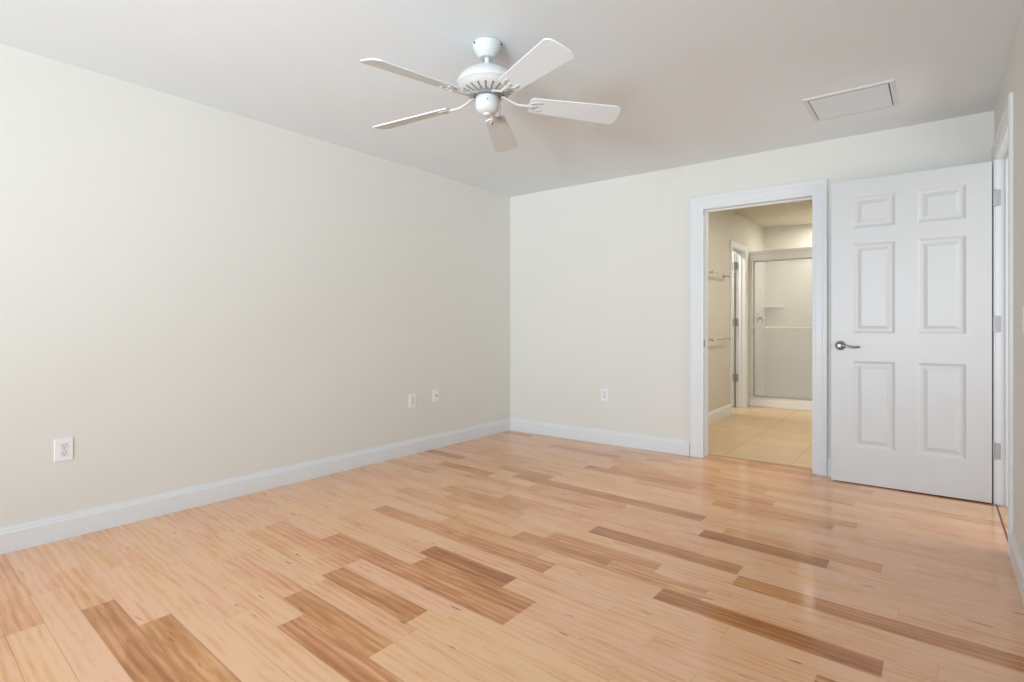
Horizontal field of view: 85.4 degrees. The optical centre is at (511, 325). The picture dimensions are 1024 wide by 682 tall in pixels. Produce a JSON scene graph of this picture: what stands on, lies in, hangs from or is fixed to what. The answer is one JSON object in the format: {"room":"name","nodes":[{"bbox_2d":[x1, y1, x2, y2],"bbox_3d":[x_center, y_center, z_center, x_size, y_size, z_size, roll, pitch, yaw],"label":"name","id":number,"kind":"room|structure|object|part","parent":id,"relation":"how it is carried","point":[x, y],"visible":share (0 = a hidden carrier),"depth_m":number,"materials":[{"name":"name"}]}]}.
{"room":"empty bedroom","nodes":[
{"label":"empty bedroom","id":0,"kind":"room"},
{"bbox_2d":[0,44,509,526],"bbox_3d":[-2.594,-0.100,2.558,0.120,2.500,8.540,0,0,38],"label":"wall","id":1,"kind":"structure","parent":0,"point":[192,293],"depth_m":3.39,"materials":[{"name":"paint"}]},
{"bbox_2d":[54,437,72,461],"bbox_3d":[-2.295,0.632,2.842,0.008,0.116,0.078,0,0,38],"label":"wall outlet","id":2,"kind":"object","parent":1,"relation":"attached to","point":[63,447],"visible":1,"depth_m":2.84,"materials":[{"name":"white plastic"}]},
{"bbox_2d":[60,450,67,456],"bbox_3d":[-2.293,0.651,2.841,0.003,0.029,0.033,0,0,38],"label":"socket","id":3,"kind":"object","parent":2,"relation":"attached to","point":[63,453],"depth_m":2.84,"materials":[{"name":"grey plastic"}]},
{"bbox_2d":[60,442,67,448],"bbox_3d":[-2.293,0.613,2.841,0.003,0.029,0.033,0,0,38],"label":"socket","id":4,"kind":"object","parent":2,"relation":"attached to","point":[63,445],"depth_m":2.84,"materials":[{"name":"grey plastic"}]},
{"bbox_2d":[0,418,509,554],"bbox_3d":[-2.545,1.026,2.511,0.014,0.127,8.286,0,0,38],"label":"baseboard","id":5,"kind":"structure","parent":1,"relation":"attached to","point":[33,533],"depth_m":3.40,"materials":[{"name":"white paint"}]},
{"bbox_2d":[409,393,415,407],"bbox_3d":[-0.847,0.635,4.728,0.008,0.116,0.078,0,0,38],"label":"wall outlet","id":6,"kind":"object","parent":1,"relation":"attached to","point":[412,397],"visible":1,"depth_m":4.72,"materials":[{"name":"white plastic"}]},
{"bbox_2d":[433,389,438,401],"bbox_3d":[-0.673,0.620,4.948,0.016,0.116,0.078,0,0,38],"label":"cable jack plate","id":7,"kind":"object","parent":1,"relation":"attached to","point":[435,391],"visible":1,"depth_m":4.94,"materials":[{"name":"white plastic"}]},
{"bbox_2d":[0,0,1022,227],"bbox_3d":[0.721,-1.435,2.643,5.275,0.170,12.710,0,0,38],"label":"ceiling","id":8,"kind":"structure","parent":0,"point":[692,82],"depth_m":2.89,"materials":[{"name":"paint"}]},
{"bbox_2d":[360,37,620,152],"bbox_3d":[-0.151,-1.165,2.644,1.264,0.370,1.247,0,0,38],"label":"ceiling fan","id":9,"kind":"object","parent":8,"relation":"hanging from","point":[487,83],"visible":1,"depth_m":2.60,"materials":[{"name":"white plastic"}]},
{"bbox_3d":[-0.418,-1.059,2.348,0.137,0.058,0.453,0,0,44],"label":"blade","id":10,"kind":"part","parent":9,"relation":"part of","materials":[{"name":"white laminate"}]},
{"bbox_3d":[-0.506,-1.059,2.846,0.453,0.058,0.137,0,0,26],"label":"blade","id":11,"kind":"part","parent":9,"relation":"part of","materials":[{"name":"white laminate"}]},
{"bbox_3d":[-0.058,-1.059,3.084,0.137,0.058,0.453,0,0,8],"label":"blade","id":12,"kind":"part","parent":9,"relation":"part of","materials":[{"name":"white laminate"}]},
{"bbox_3d":[0.084,-1.059,2.277,0.137,0.058,0.453,0,0,-28],"label":"blade","id":13,"kind":"part","parent":9,"relation":"part of","materials":[{"name":"white laminate"}]},
{"bbox_3d":[0.306,-1.059,2.732,0.453,0.058,0.137,0,0,-10],"label":"blade","id":14,"kind":"part","parent":9,"relation":"part of","materials":[{"name":"white laminate"}]},
{"bbox_2d":[786,200,811,204],"bbox_3d":[3.275,-1.430,6.336,0.280,0.020,0.280,0,0,38],"label":"ceiling vent","id":15,"kind":"object","parent":8,"relation":"in","point":[807,201],"visible":0.34,"depth_m":6.40,"materials":[{"name":"white metal"}]},
{"bbox_2d":[803,79,897,120],"bbox_3d":[2.042,-1.345,3.343,0.450,0.009,0.430,0,0,38],"label":"ceiling vent","id":16,"kind":"object","parent":8,"relation":"in","point":[879,95],"visible":1,"depth_m":3.32,"materials":[{"name":"white metal"}]},
{"bbox_2d":[0,406,1023,681],"bbox_3d":[0.447,1.120,2.286,5.275,0.060,11.810,0,0,38],"label":"floor","id":17,"kind":"structure","parent":0,"point":[508,556],"depth_m":2.39,"materials":[{"name":"brown wood"}]},
{"bbox_2d":[749,247,811,410],"bbox_3d":[4.081,0.037,7.387,1.560,2.105,0.851,0,0,38],"label":"shower stall","id":18,"kind":"object","parent":17,"relation":"on","point":[780,279],"visible":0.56,"depth_m":7.90,"materials":[{"name":"white plastic"}]},
{"bbox_2d":[764,306,783,307],"bbox_3d":[3.802,-0.273,8.049,0.250,0.022,0.090,0,0,38],"label":"soap shelf","id":19,"kind":"object","parent":18,"relation":"attached to","point":[764,306],"depth_m":8.01,"materials":[{"name":"plastic"}]},
{"bbox_3d":[3.878,-0.950,7.122,1.560,0.130,0.077,0,0,38],"label":"header rail","id":20,"kind":"part","parent":18,"relation":"part of","materials":[{"name":"silver metal"}]},
{"bbox_2d":[732,252,735,404],"bbox_3d":[2.085,-0.145,7.463,1.460,2.590,1.820,0,0,38],"label":"wall","id":21,"kind":"structure","parent":0,"point":[732,252],"depth_m":7.68,"materials":[{"name":"paint"}]},
{"bbox_2d":[709,210,763,411],"bbox_3d":[2.478,-0.145,6.677,0.120,2.590,4.170,0,0,38],"label":"wall","id":22,"kind":"structure","parent":0,"point":[725,226],"depth_m":6.65,"materials":[{"name":"paint"}]},
{"bbox_2d":[709,404,730,422],"bbox_3d":[1.984,1.026,5.924,0.014,0.127,2.334,0,0,38],"label":"baseboard","id":23,"kind":"structure","parent":22,"relation":"attached to","point":[724,411],"depth_m":6.50,"materials":[{"name":"white paint"}]},
{"bbox_2d":[709,271,731,278],"bbox_3d":[2.378,-0.592,6.369,0.096,0.052,0.672,0,0,38],"label":"towel bar","id":24,"kind":"object","parent":22,"relation":"attached to","point":[712,272],"visible":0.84,"depth_m":6.32,"materials":[{"name":"silver metal"}]},
{"bbox_2d":[709,337,731,340],"bbox_3d":[2.378,0.152,6.369,0.096,0.052,0.672,0,0,38],"label":"towel bar","id":25,"kind":"object","parent":22,"relation":"attached to","point":[724,338],"visible":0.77,"depth_m":6.34,"materials":[{"name":"silver metal"}]},
{"bbox_2d":[732,253,737,406],"bbox_3d":[2.753,0.052,7.597,0.636,2.055,0.104,0,0,38],"label":"door","id":26,"kind":"structure","parent":22,"relation":"in","point":[734,264],"depth_m":7.45,"materials":[{"name":"white paint"}]},
{"bbox_2d":[732,247,744,407],"bbox_3d":[2.872,0.043,7.190,0.120,2.092,0.641,0,0,38],"label":"trim","id":27,"kind":"structure","parent":22,"relation":"attached to","point":[740,255],"depth_m":7.42,"materials":[{"name":"white paint"}]},
{"bbox_2d":[730,240,747,413],"bbox_3d":[2.927,0.014,7.148,0.018,2.150,0.757,0,0,38],"label":"trim","id":28,"kind":"structure","parent":22,"relation":"attached to","point":[734,244],"depth_m":7.39,"materials":[{"name":"white paint"}]},
{"bbox_2d":[510,111,993,458],"bbox_3d":[2.062,-0.100,4.292,5.155,2.500,0.120,0,0,38],"label":"wall","id":29,"kind":"structure","parent":0,"point":[600,270],"depth_m":4.98,"materials":[{"name":"paint"}]},
{"bbox_2d":[601,388,608,400],"bbox_3d":[0.859,0.635,5.135,0.078,0.116,0.008,0,0,38],"label":"wall outlet","id":30,"kind":"object","parent":29,"relation":"attached to","point":[604,391],"visible":1,"depth_m":5.13,"materials":[{"name":"white plastic"}]},
{"bbox_2d":[510,418,830,476],"bbox_3d":[1.492,1.026,4.645,3.820,0.127,0.014,0,0,38],"label":"baseboard","id":31,"kind":"structure","parent":29,"relation":"attached to","point":[638,441],"depth_m":5.11,"materials":[{"name":"white paint"}]},
{"bbox_2d":[708,213,708,454],"bbox_3d":[1.977,0.019,4.444,0.968,2.140,0.018,0,0,38],"label":"trim","id":32,"kind":"structure","parent":29,"relation":"attached to","point":[708,213],"depth_m":4.68,"materials":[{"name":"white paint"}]},
{"bbox_2d":[690,178,827,475],"bbox_3d":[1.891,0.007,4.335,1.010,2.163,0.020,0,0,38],"label":"trim","id":33,"kind":"structure","parent":29,"relation":"attached to","point":[818,188],"depth_m":4.23,"materials":[{"name":"white paint"}]},
{"bbox_2d":[709,454,811,468],"bbox_3d":[1.990,1.093,4.461,0.806,0.014,0.030,0,0,38],"label":"trim","id":34,"kind":"structure","parent":29,"relation":"attached to","point":[709,454],"depth_m":4.45,"materials":[{"name":"brown wood"}]},
{"bbox_2d":[764,224,811,249],"bbox_3d":[4.706,-0.145,7.519,2.390,2.590,0.120,0,0,38],"label":"wall","id":35,"kind":"structure","parent":0,"point":[796,236],"depth_m":8.00,"materials":[{"name":"paint"}]},
{"bbox_2d":[994,0,1023,558],"bbox_3d":[0.507,-0.100,0.102,0.120,2.500,8.420,0,0,38],"label":"wall","id":36,"kind":"structure","parent":0,"point":[1013,77],"depth_m":2.43,"materials":[{"name":"paint"}]},
{"bbox_2d":[831,162,1000,502],"bbox_3d":[2.596,0.038,3.628,0.904,2.085,0.102,0,0,38],"label":"door","id":37,"kind":"structure","parent":36,"relation":"in","point":[913,323],"depth_m":3.62,"materials":[{"name":"white paint"}]},
{"bbox_3d":[2.310,0.136,3.823,0.155,0.066,0.062,0,0,38],"label":"lever handle","id":38,"kind":"part","parent":37,"relation":"part of","materials":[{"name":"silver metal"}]},
{"bbox_2d":[991,92,1012,556],"bbox_3d":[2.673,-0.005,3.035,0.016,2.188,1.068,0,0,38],"label":"trim","id":39,"kind":"structure","parent":36,"relation":"attached to","point":[1007,116],"depth_m":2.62,"materials":[{"name":"white paint"}]},
{"bbox_2d":[996,504,1007,540],"bbox_3d":[2.681,1.093,3.029,0.008,0.013,0.900,0,0,38],"label":"trim","id":40,"kind":"structure","parent":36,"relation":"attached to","point":[996,504],"depth_m":3.07,"materials":[{"name":"brown wood"}]},
{"bbox_2d":[1009,531,1023,603],"bbox_3d":[0.153,1.026,-0.249,0.014,0.127,7.190,0,0,38],"label":"baseboard","id":41,"kind":"structure","parent":36,"relation":"attached to","point":[1016,558],"depth_m":2.37,"materials":[{"name":"white paint"}]},
{"bbox_2d":[1022,306,1023,333],"bbox_3d":[2.064,-0.025,2.236,0.008,0.116,0.078,0,0,38],"label":"light switch","id":42,"kind":"object","parent":36,"relation":"attached to","point":[1023,306],"visible":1,"depth_m":2.24,"materials":[{"name":"white plastic"}]}
]}

